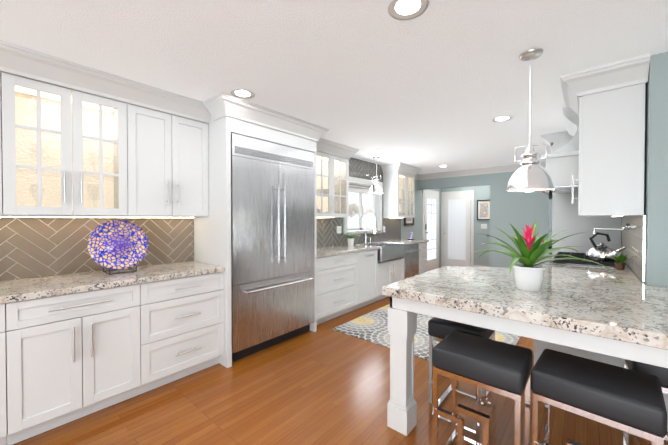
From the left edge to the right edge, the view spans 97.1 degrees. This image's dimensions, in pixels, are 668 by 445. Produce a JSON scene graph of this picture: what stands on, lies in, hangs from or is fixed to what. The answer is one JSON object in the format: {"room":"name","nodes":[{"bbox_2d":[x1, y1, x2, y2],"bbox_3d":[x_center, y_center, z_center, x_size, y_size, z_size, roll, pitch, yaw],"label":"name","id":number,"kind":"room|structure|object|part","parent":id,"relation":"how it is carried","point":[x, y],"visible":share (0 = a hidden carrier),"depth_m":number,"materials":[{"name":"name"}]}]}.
{"room":"kitchen","nodes":[
{"label":"kitchen","id":0,"kind":"room"},
{"bbox_2d":[6,180,440,280],"bbox_3d":[-0.544,0.088,4.290,0.160,2.420,11.200,1,1,40],"label":"wall","id":1,"kind":"structure","parent":0,"point":[415,229],"depth_m":7.17,"materials":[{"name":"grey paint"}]},
{"bbox_2d":[0,44,19,215],"bbox_3d":[-2.341,-0.568,1.783,0.327,1.043,0.553,1,1,40],"label":"upper cabinet","id":2,"kind":"object","parent":1,"relation":"attached to","point":[9,57],"depth_m":1.86,"materials":[{"name":"white wood"}]},
{"bbox_2d":[29,106,98,204],"bbox_3d":[-1.988,-0.462,2.210,0.187,0.783,0.409,1,1,40],"label":"glassware","id":3,"kind":"object","parent":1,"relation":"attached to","point":[88,155],"depth_m":2.32,"materials":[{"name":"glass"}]},
{"bbox_2d":[0,217,193,280],"bbox_3d":[-2.170,0.165,2.254,0.004,0.485,2.230,1,1,40],"label":"backsplash","id":4,"kind":"structure","parent":1,"relation":"attached to","point":[35,247],"depth_m":2.32,"materials":[{"name":"beige tile"}]},
{"bbox_2d":[104,80,179,215],"bbox_3d":[-1.660,-0.578,2.580,0.327,1.043,0.450,1,1,40],"label":"upper cabinet","id":5,"kind":"object","parent":1,"relation":"attached to","point":[162,135],"depth_m":2.45,"materials":[{"name":"white wood"}]},
{"bbox_2d":[15,85,118,210],"bbox_3d":[-1.984,-0.510,2.203,0.310,0.840,0.627,1,1,40],"label":"glass","id":6,"kind":"object","parent":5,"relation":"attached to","point":[26,180],"visible":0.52,"depth_m":2.18,"materials":[{"name":"clear glass"}]},
{"bbox_2d":[180,100,210,215],"bbox_3d":[-1.463,-0.581,2.811,0.327,1.043,0.392,1,1,40],"label":"upper cabinet","id":7,"kind":"object","parent":1,"relation":"attached to","point":[194,118],"depth_m":2.75,"materials":[{"name":"white wood"}]},
{"bbox_2d":[63,170,179,205],"bbox_3d":[-1.878,-0.250,2.047,0.040,0.220,1.534,1,1,40],"label":"handle","id":8,"kind":"object","parent":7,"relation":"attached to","point":[81,178],"visible":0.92,"depth_m":2.11,"materials":[{"name":"silver metal"}]},
{"bbox_2d":[316,138,358,217],"bbox_3d":[-0.157,-0.596,4.253,0.441,1.052,1.169,1,1,40],"label":"upper cabinet","id":9,"kind":"object","parent":1,"relation":"attached to","point":[332,151],"depth_m":4.28,"materials":[{"name":"white wood"}]},
{"bbox_3d":[-0.159,-0.500,4.349,0.200,0.806,0.613,1,1,40],"label":"glassware wall cabinets","id":10,"kind":"part","parent":9,"relation":"part of","materials":[{"name":"glass"}]},
{"bbox_3d":[-0.155,-0.536,4.345,0.310,0.840,0.762,1,1,40],"label":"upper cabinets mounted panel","id":11,"kind":"part","parent":9,"relation":"part of","materials":[{"name":"glass"}]},
{"bbox_3d":[-0.015,-0.277,4.229,0.040,0.220,0.102,1,1,40],"label":"upper cabinets mounted handle","id":12,"kind":"part","parent":9,"relation":"part of","materials":[{"name":"silver metal"}]},
{"bbox_2d":[317,157,400,246],"bbox_3d":[0.387,-0.381,5.242,0.004,1.505,3.375,1,1,40],"label":"backsplash","id":13,"kind":"structure","parent":1,"relation":"attached to","point":[327,235],"depth_m":5.30,"materials":[{"name":"beige tile"}]},
{"bbox_2d":[337,226,384,233],"bbox_3d":[0.545,0.129,5.424,0.007,0.150,1.532,1,1,40],"label":"switch plates","id":14,"kind":"object","parent":13,"relation":"attached to","point":[338,229],"visible":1,"depth_m":4.89,"materials":[{"name":"white plastic"}]},
{"bbox_2d":[344,176,382,233],"bbox_3d":[0.518,-0.299,5.483,0.200,0.995,1.250,1,1,40],"label":"window","id":15,"kind":"structure","parent":1,"relation":"in","point":[376,206],"depth_m":5.51,"materials":[{"name":"white wood"}]},
{"bbox_2d":[349,185,375,194],"bbox_3d":[0.533,-0.601,5.466,0.039,0.129,0.990,1,1,40],"label":"window blind","id":16,"kind":"object","parent":15,"relation":"attached to","point":[358,189],"visible":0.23,"depth_m":5.41,"materials":[{"name":"white fabric"}]},
{"bbox_2d":[380,162,421,217],"bbox_3d":[1.398,-0.618,6.075,0.441,1.052,0.977,1,1,40],"label":"upper cabinet","id":17,"kind":"object","parent":1,"relation":"attached to","point":[392,172],"depth_m":5.88,"materials":[{"name":"white wood"}]},
{"bbox_3d":[1.355,-0.557,6.113,0.310,0.840,0.712,1,1,40],"label":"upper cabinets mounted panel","id":18,"kind":"part","parent":17,"relation":"part of","materials":[{"name":"glass"}]},
{"bbox_2d":[404,218,413,225],"bbox_3d":[1.737,-0.233,6.810,0.028,0.600,0.460,1,1,40],"label":"picture frame","id":19,"kind":"object","parent":1,"relation":"attached to","point":[408,221],"visible":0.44,"depth_m":6.79,"materials":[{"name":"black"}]},
{"bbox_2d":[422,189,438,270],"bbox_3d":[2.584,0.203,7.762,0.088,2.105,1.050,1,1,40],"label":"door","id":20,"kind":"structure","parent":1,"relation":"attached to","point":[430,215],"depth_m":7.77,"materials":[{"name":"white"}]},
{"bbox_2d":[0,0,667,173],"bbox_3d":[1.956,-1.135,2.075,7.100,0.080,11.500,1,1,40],"label":"ceiling","id":21,"kind":"structure","parent":0,"point":[433,86],"depth_m":1.92,"materials":[{"name":"white paint"}]},
{"bbox_2d":[230,89,254,98],"bbox_3d":[-0.777,-1.098,2.515,0.196,0.006,0.190,1,1,40],"label":"recessed light","id":22,"kind":"object","parent":21,"relation":"in","point":[239,93],"depth_m":2.52,"materials":[{"name":"white"}]},
{"bbox_3d":[-0.777,-1.100,2.516,0.123,0.002,0.123,0,1,1],"label":"recessed ceiling light lense","id":23,"kind":"part","parent":22,"relation":"part of","materials":[{"name":"white glass"}]},
{"bbox_2d":[369,157,383,193],"bbox_3d":[0.742,-0.822,5.154,0.250,0.619,0.250,1,1,40],"label":"light","id":24,"kind":"object","parent":21,"relation":"hanging from","point":[376,188],"visible":1,"depth_m":5.10,"materials":[{"name":"silver metal"}]},
{"bbox_2d":[388,0,428,19],"bbox_3d":[0.374,-1.085,1.486,0.194,0.006,0.190,1,1,40],"label":"recessed light","id":25,"kind":"object","parent":21,"relation":"in","point":[395,14],"depth_m":1.50,"materials":[{"name":"white"}]},
{"bbox_3d":[0.372,-1.087,1.482,0.123,0.002,0.123,0,1,16],"label":"recessed ceiling light lense","id":26,"kind":"part","parent":25,"relation":"part of","materials":[{"name":"white glass"}]},
{"bbox_2d":[492,116,512,121],"bbox_3d":[1.790,-1.105,3.145,0.190,0.006,0.199,1,1,40],"label":"recessed light","id":27,"kind":"object","parent":21,"relation":"in","point":[502,118],"depth_m":3.16,"materials":[{"name":"white"}]},
{"bbox_3d":[1.794,-1.107,3.148,0.123,0.002,0.123,0,1,1],"label":"recessed ceiling light lense","id":28,"kind":"part","parent":27,"relation":"part of","materials":[{"name":"white glass"}]},
{"bbox_2d":[506,48,555,191],"bbox_3d":[1.274,-0.650,1.913,0.270,0.884,0.270,1,1,40],"label":"light","id":29,"kind":"object","parent":21,"relation":"hanging from","point":[531,174],"visible":1,"depth_m":1.87,"materials":[{"name":"silver metal"}]},
{"bbox_2d":[13,267,667,444],"bbox_3d":[1.956,1.375,2.106,7.100,0.100,11.500,1,1,40],"label":"floor","id":30,"kind":"structure","parent":0,"point":[324,384],"depth_m":2.09,"materials":[{"name":"brown wood"}]},
{"bbox_2d":[0,301,27,444],"bbox_3d":[-2.357,0.894,1.567,0.608,0.870,0.929,1,1,40],"label":"base cabinet","id":31,"kind":"object","parent":30,"relation":"on","point":[13,414],"depth_m":1.70,"materials":[{"name":"white wood"}]},
{"bbox_2d":[24,283,143,437],"bbox_3d":[-1.897,0.888,2.106,0.608,0.870,0.724,1,1,40],"label":"base cabinet","id":32,"kind":"object","parent":30,"relation":"on","point":[143,337],"depth_m":1.93,"materials":[{"name":"white wood"}]},
{"bbox_2d":[144,272,223,392],"bbox_3d":[-1.465,0.881,2.612,0.608,0.870,0.724,1,1,40],"label":"base cabinet","id":33,"kind":"object","parent":30,"relation":"on","point":[165,336],"depth_m":2.42,"materials":[{"name":"white wood"}]},
{"bbox_2d":[0,261,224,303],"bbox_3d":[-1.939,0.431,2.039,0.623,0.041,2.198,1,1,40],"label":"countertop","id":34,"kind":"structure","parent":33,"relation":"on","point":[17,290],"depth_m":2.12,"materials":[{"name":"white stone"}]},
{"bbox_2d":[103,266,136,274],"bbox_3d":[-1.766,0.270,2.430,0.208,0.271,0.188,1,1,40],"label":"stand","id":35,"kind":"object","parent":34,"relation":"on","point":[109,270],"visible":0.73,"depth_m":2.41,"materials":[{"name":"black metal"}]},
{"bbox_2d":[88,220,148,269],"bbox_3d":[-1.757,0.180,2.422,0.100,0.407,0.416,1,1,40],"label":"decorative plate","id":36,"kind":"object","parent":35,"relation":"on","point":[118,244],"visible":1,"depth_m":2.41,"materials":[{"name":"ceramic"}]},
{"bbox_2d":[49,284,200,361],"bbox_3d":[-1.684,0.800,1.856,0.040,0.542,1.692,1,1,40],"label":"handle","id":37,"kind":"object","parent":33,"relation":"attached to","point":[91,349],"visible":0.98,"depth_m":1.94,"materials":[{"name":"silver metal"}]},
{"bbox_2d":[194,92,329,367],"bbox_3d":[-0.791,0.100,3.269,0.766,2.420,1.390,1,1,40],"label":"enclosure","id":38,"kind":"object","parent":30,"relation":"on","point":[230,114],"visible":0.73,"depth_m":2.78,"materials":[{"name":"white wood"}]},
{"bbox_2d":[231,133,314,361],"bbox_3d":[-0.796,0.243,3.278,0.712,2.126,1.070,1,1,40],"label":"fridge","id":39,"kind":"object","parent":30,"relation":"on","point":[272,248],"visible":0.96,"depth_m":3.01,"materials":[{"name":"silver metal"}]},
{"bbox_2d":[317,252,360,324],"bbox_3d":[-0.164,0.864,4.136,0.608,0.872,0.953,1,1,40],"label":"base cabinet","id":40,"kind":"object","parent":30,"relation":"on","point":[329,290],"depth_m":3.94,"materials":[{"name":"white wood"}]},
{"bbox_2d":[361,249,380,306],"bbox_3d":[0.302,0.857,4.681,0.608,0.872,0.599,1,1,40],"label":"base cabinet","id":41,"kind":"object","parent":30,"relation":"on","point":[364,281],"depth_m":4.53,"materials":[{"name":"white wood"}]},
{"bbox_2d":[381,260,392,298],"bbox_3d":[0.624,0.968,5.059,0.608,0.640,0.508,1,1,40],"label":"base cabinet","id":42,"kind":"object","parent":30,"relation":"on","point":[386,277],"depth_m":4.90,"materials":[{"name":"white wood"}]},
{"bbox_2d":[393,258,403,282],"bbox_3d":[0.877,0.965,5.356,0.608,0.640,0.509,1,1,40],"label":"base cabinet","id":43,"kind":"object","parent":30,"relation":"on","point":[398,268],"depth_m":5.21,"materials":[{"name":"white wood"}]},
{"bbox_2d":[403,243,419,278],"bbox_3d":[1.265,0.842,5.760,0.655,0.869,0.604,1,1,40],"label":"dishwasher","id":44,"kind":"object","parent":30,"relation":"on","point":[411,263],"visible":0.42,"depth_m":5.56,"materials":[{"name":"silver metal"}]},
{"bbox_2d":[419,242,426,273],"bbox_3d":[1.578,0.839,6.175,0.608,0.872,0.427,1,1,40],"label":"base cabinet","id":45,"kind":"object","parent":30,"relation":"on","point":[423,251],"depth_m":5.97,"materials":[{"name":"white wood"}]},
{"bbox_2d":[317,239,428,257],"bbox_3d":[0.632,0.394,5.049,0.623,0.041,3.385,1,1,40],"label":"countertop","id":46,"kind":"structure","parent":45,"relation":"on","point":[335,250],"depth_m":4.49,"materials":[{"name":"white stone"}]},
{"bbox_2d":[342,216,362,245],"bbox_3d":[0.279,0.131,4.816,0.393,0.489,0.377,1,1,40],"label":"orchid pot","id":47,"kind":"object","parent":46,"relation":"on","point":[350,240],"visible":1,"depth_m":4.78,"materials":[{"name":"white ceramic"}]},
{"bbox_2d":[364,213,375,242],"bbox_3d":[0.688,0.102,5.330,0.253,0.535,0.182,1,1,40],"label":"spring faucet","id":48,"kind":"object","parent":46,"relation":"on","point":[374,228],"visible":1,"depth_m":5.30,"materials":[{"name":"silver metal"}]},
{"bbox_2d":[360,242,404,261],"bbox_3d":[0.819,0.500,5.143,0.508,0.244,0.800,1,1,40],"label":"farmhouse sink","id":49,"kind":"object","parent":46,"relation":"in","point":[389,251],"visible":0.73,"depth_m":4.99,"materials":[{"name":"silver metal"}]},
{"bbox_2d":[334,247,425,302],"bbox_3d":[0.927,0.790,4.915,0.040,0.596,2.862,1,1,40],"label":"handle","id":50,"kind":"object","parent":45,"relation":"attached to","point":[367,256],"visible":0.9,"depth_m":3.96,"materials":[{"name":"silver metal"}]},
{"bbox_2d":[332,304,520,360],"bbox_3d":[1.186,1.302,3.643,1.790,0.008,1.640,1,1,40],"label":"floral rug","id":51,"kind":"object","parent":30,"relation":"on","point":[372,326],"visible":0.21,"depth_m":3.52,"materials":[{"name":"grey fabric"}]},
{"bbox_2d":[428,317,494,437],"bbox_3d":[0.902,0.995,2.067,0.340,0.660,0.420,1,1,40],"label":"stool","id":52,"kind":"object","parent":30,"relation":"on","point":[439,329],"visible":0.42,"depth_m":1.97,"materials":[{"name":"grey leather"}]},
{"bbox_2d":[432,331,532,444],"bbox_3d":[0.791,1.001,1.583,0.420,0.660,0.340,1,1,40],"label":"stool","id":53,"kind":"object","parent":30,"relation":"on","point":[499,367],"visible":1,"depth_m":1.50,"materials":[{"name":"grey leather"}]},
{"bbox_2d":[387,297,667,435],"bbox_3d":[1.623,0.901,1.759,2.145,0.855,1.419,1,1,40],"label":"frame","id":54,"kind":"object","parent":30,"relation":"on","point":[402,403],"visible":0.62,"depth_m":1.76,"materials":[{"name":"white wood"}]},
{"bbox_2d":[382,254,667,349],"bbox_3d":[2.084,0.436,2.306,2.180,0.058,2.908,1,1,40],"label":"countertop","id":55,"kind":"structure","parent":54,"relation":"on","point":[628,305],"depth_m":1.65,"materials":[{"name":"white stone"}]},
{"bbox_2d":[470,221,619,290],"bbox_3d":[1.236,0.202,1.810,0.772,0.421,0.765,1,1,40],"label":"potted plant","id":56,"kind":"object","parent":55,"relation":"on","point":[528,273],"visible":1,"depth_m":1.78,"materials":[{"name":"green plant"}]},
{"bbox_2d":[550,252,615,267],"bbox_3d":[2.616,0.377,3.082,0.520,0.040,0.900,1,1,40],"label":"gas cooktop","id":57,"kind":"object","parent":55,"relation":"in","point":[609,264],"visible":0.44,"depth_m":2.82,"materials":[{"name":"black metal"}]},
{"bbox_2d":[585,232,625,260],"bbox_3d":[2.602,0.227,2.829,0.291,0.266,0.248,1,1,40],"label":"kettle","id":58,"kind":"object","parent":57,"relation":"on","point":[601,252],"visible":0.92,"depth_m":2.79,"materials":[{"name":"silver metal"}]},
{"bbox_2d":[611,254,632,269],"bbox_3d":[2.457,0.337,2.531,0.163,0.133,0.148,1,1,40],"label":"plant pot","id":59,"kind":"object","parent":55,"relation":"on","point":[620,260],"visible":1,"depth_m":2.51,"materials":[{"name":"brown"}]},
{"bbox_2d":[534,339,623,367],"bbox_3d":[2.467,0.887,2.930,0.637,0.855,1.466,1,1,40],"label":"base cabinet","id":60,"kind":"object","parent":30,"relation":"on","point":[540,346],"visible":0.12,"depth_m":2.40,"materials":[{"name":"white wood"}]},
{"bbox_2d":[548,131,620,254],"bbox_3d":[3.255,0.094,3.842,0.637,2.418,0.948,1,1,40],"label":"tall cabinet","id":61,"kind":"object","parent":30,"relation":"on","point":[568,218],"depth_m":3.54,"materials":[{"name":"white wood"}]},
{"bbox_2d":[542,190,552,253],"bbox_3d":[2.984,0.195,4.075,0.112,1.310,0.768,1,1,40],"label":"double wall oven","id":62,"kind":"object","parent":61,"relation":"in","point":[550,194],"visible":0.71,"depth_m":3.76,"materials":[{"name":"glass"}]},
{"bbox_2d":[531,349,666,444],"bbox_3d":[1.166,1.004,1.329,0.420,0.660,0.340,1,1,44],"label":"stool","id":63,"kind":"object","parent":30,"relation":"on","point":[630,401],"visible":1,"depth_m":1.24,"materials":[{"name":"grey leather"}]},
{"bbox_2d":[623,359,667,444],"bbox_3d":[1.737,1.002,1.460,0.435,0.660,0.360,1,1,40],"label":"stool","id":64,"kind":"object","parent":30,"relation":"on","point":[661,373],"visible":0.17,"depth_m":1.42,"materials":[{"name":"grey leather"}]},
{"bbox_2d":[441,185,489,266],"bbox_3d":[5.572,0.064,6.248,6.600,2.420,0.120,1,1,40],"label":"wall","id":65,"kind":"structure","parent":0,"point":[482,192],"depth_m":7.68,"materials":[{"name":"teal paint"}]},
{"bbox_2d":[441,190,473,266],"bbox_3d":[3.321,0.200,8.009,0.860,2.105,0.123,1,1,40],"label":"door","id":66,"kind":"structure","parent":65,"relation":"attached to","point":[457,228],"depth_m":8.03,"materials":[{"name":"white wood"}]},
{"bbox_2d":[477,200,489,219],"bbox_3d":[3.865,-0.323,7.601,0.340,0.520,0.028,1,1,40],"label":"framed picture","id":67,"kind":"object","parent":65,"relation":"attached to","point":[483,209],"visible":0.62,"depth_m":7.61,"materials":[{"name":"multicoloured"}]},
{"bbox_2d":[481,224,486,228],"bbox_3d":[3.872,0.097,7.614,0.140,0.120,0.008,1,1,40],"label":"light switch","id":68,"kind":"object","parent":65,"relation":"attached to","point":[483,226],"visible":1,"depth_m":7.61,"materials":[{"name":"white plastic"}]},
{"bbox_2d":[418,171,548,267],"bbox_3d":[4.598,0.078,5.107,6.600,2.420,0.120,1,1,40],"label":"wall","id":69,"kind":"structure","parent":0,"point":[517,211],"depth_m":5.99,"materials":[{"name":"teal paint"}]},
{"bbox_2d":[420,161,545,179],"bbox_3d":[3.076,-1.084,6.252,2.780,0.125,0.095,1,1,40],"label":"crown molding","id":70,"kind":"structure","parent":69,"relation":"attached to","point":[490,170],"depth_m":6.31,"materials":[{"name":"white wood"}]},
{"bbox_2d":[621,83,646,284],"bbox_3d":[3.436,0.098,3.469,0.100,2.420,3.880,1,1,40],"label":"wall","id":71,"kind":"structure","parent":0,"point":[644,166],"depth_m":2.06,"materials":[{"name":"grey paint"}]},
{"bbox_2d":[542,107,578,193],"bbox_3d":[2.591,-0.721,3.050,0.630,0.768,1.056,1,1,40],"label":"range hood","id":72,"kind":"object","parent":71,"relation":"attached to","point":[562,165],"visible":0.33,"depth_m":2.80,"materials":[{"name":"white"}]},
{"bbox_2d":[621,216,645,282],"bbox_3d":[2.646,0.174,2.635,0.014,0.456,1.677,1,1,40],"label":"backsplash","id":73,"kind":"structure","parent":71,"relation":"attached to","point":[633,239],"depth_m":2.33,"materials":[{"name":"white tile"}]},
{"bbox_2d":[594,224,630,233],"bbox_3d":[2.478,0.059,2.631,0.247,0.098,0.255,1,1,40],"label":"pot filler","id":74,"kind":"object","parent":73,"relation":"attached to","point":[627,226],"visible":1,"depth_m":2.62,"materials":[{"name":"silver metal"}]},
{"bbox_2d":[645,52,667,286],"bbox_3d":[3.312,0.128,0.959,3.170,2.420,0.100,1,1,40],"label":"wall","id":75,"kind":"structure","parent":0,"point":[657,192],"depth_m":1.92,"materials":[{"name":"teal paint"}]},
{"bbox_2d":[560,53,650,216],"bbox_3d":[2.090,-0.572,2.324,0.468,1.052,0.699,1,1,40],"label":"upper cabinet","id":76,"kind":"object","parent":75,"relation":"attached to","point":[605,103],"depth_m":2.10,"materials":[{"name":"white wood"}]},
{"bbox_3d":[1.869,-0.258,2.285,0.040,0.220,0.012,1,1,40],"label":"kitchen range wall cabinet handle","id":77,"kind":"part","parent":76,"relation":"part of","materials":[{"name":"silver metal"}]},
{"label":"outside","id":78,"kind":"structure","parent":0,"visible":0},
{"bbox_2d":[348,192,371,231],"bbox_3d":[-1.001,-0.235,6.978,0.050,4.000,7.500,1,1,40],"label":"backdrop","id":79,"kind":"structure","parent":78,"point":[355,199],"depth_m":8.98,"materials":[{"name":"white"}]}
]}

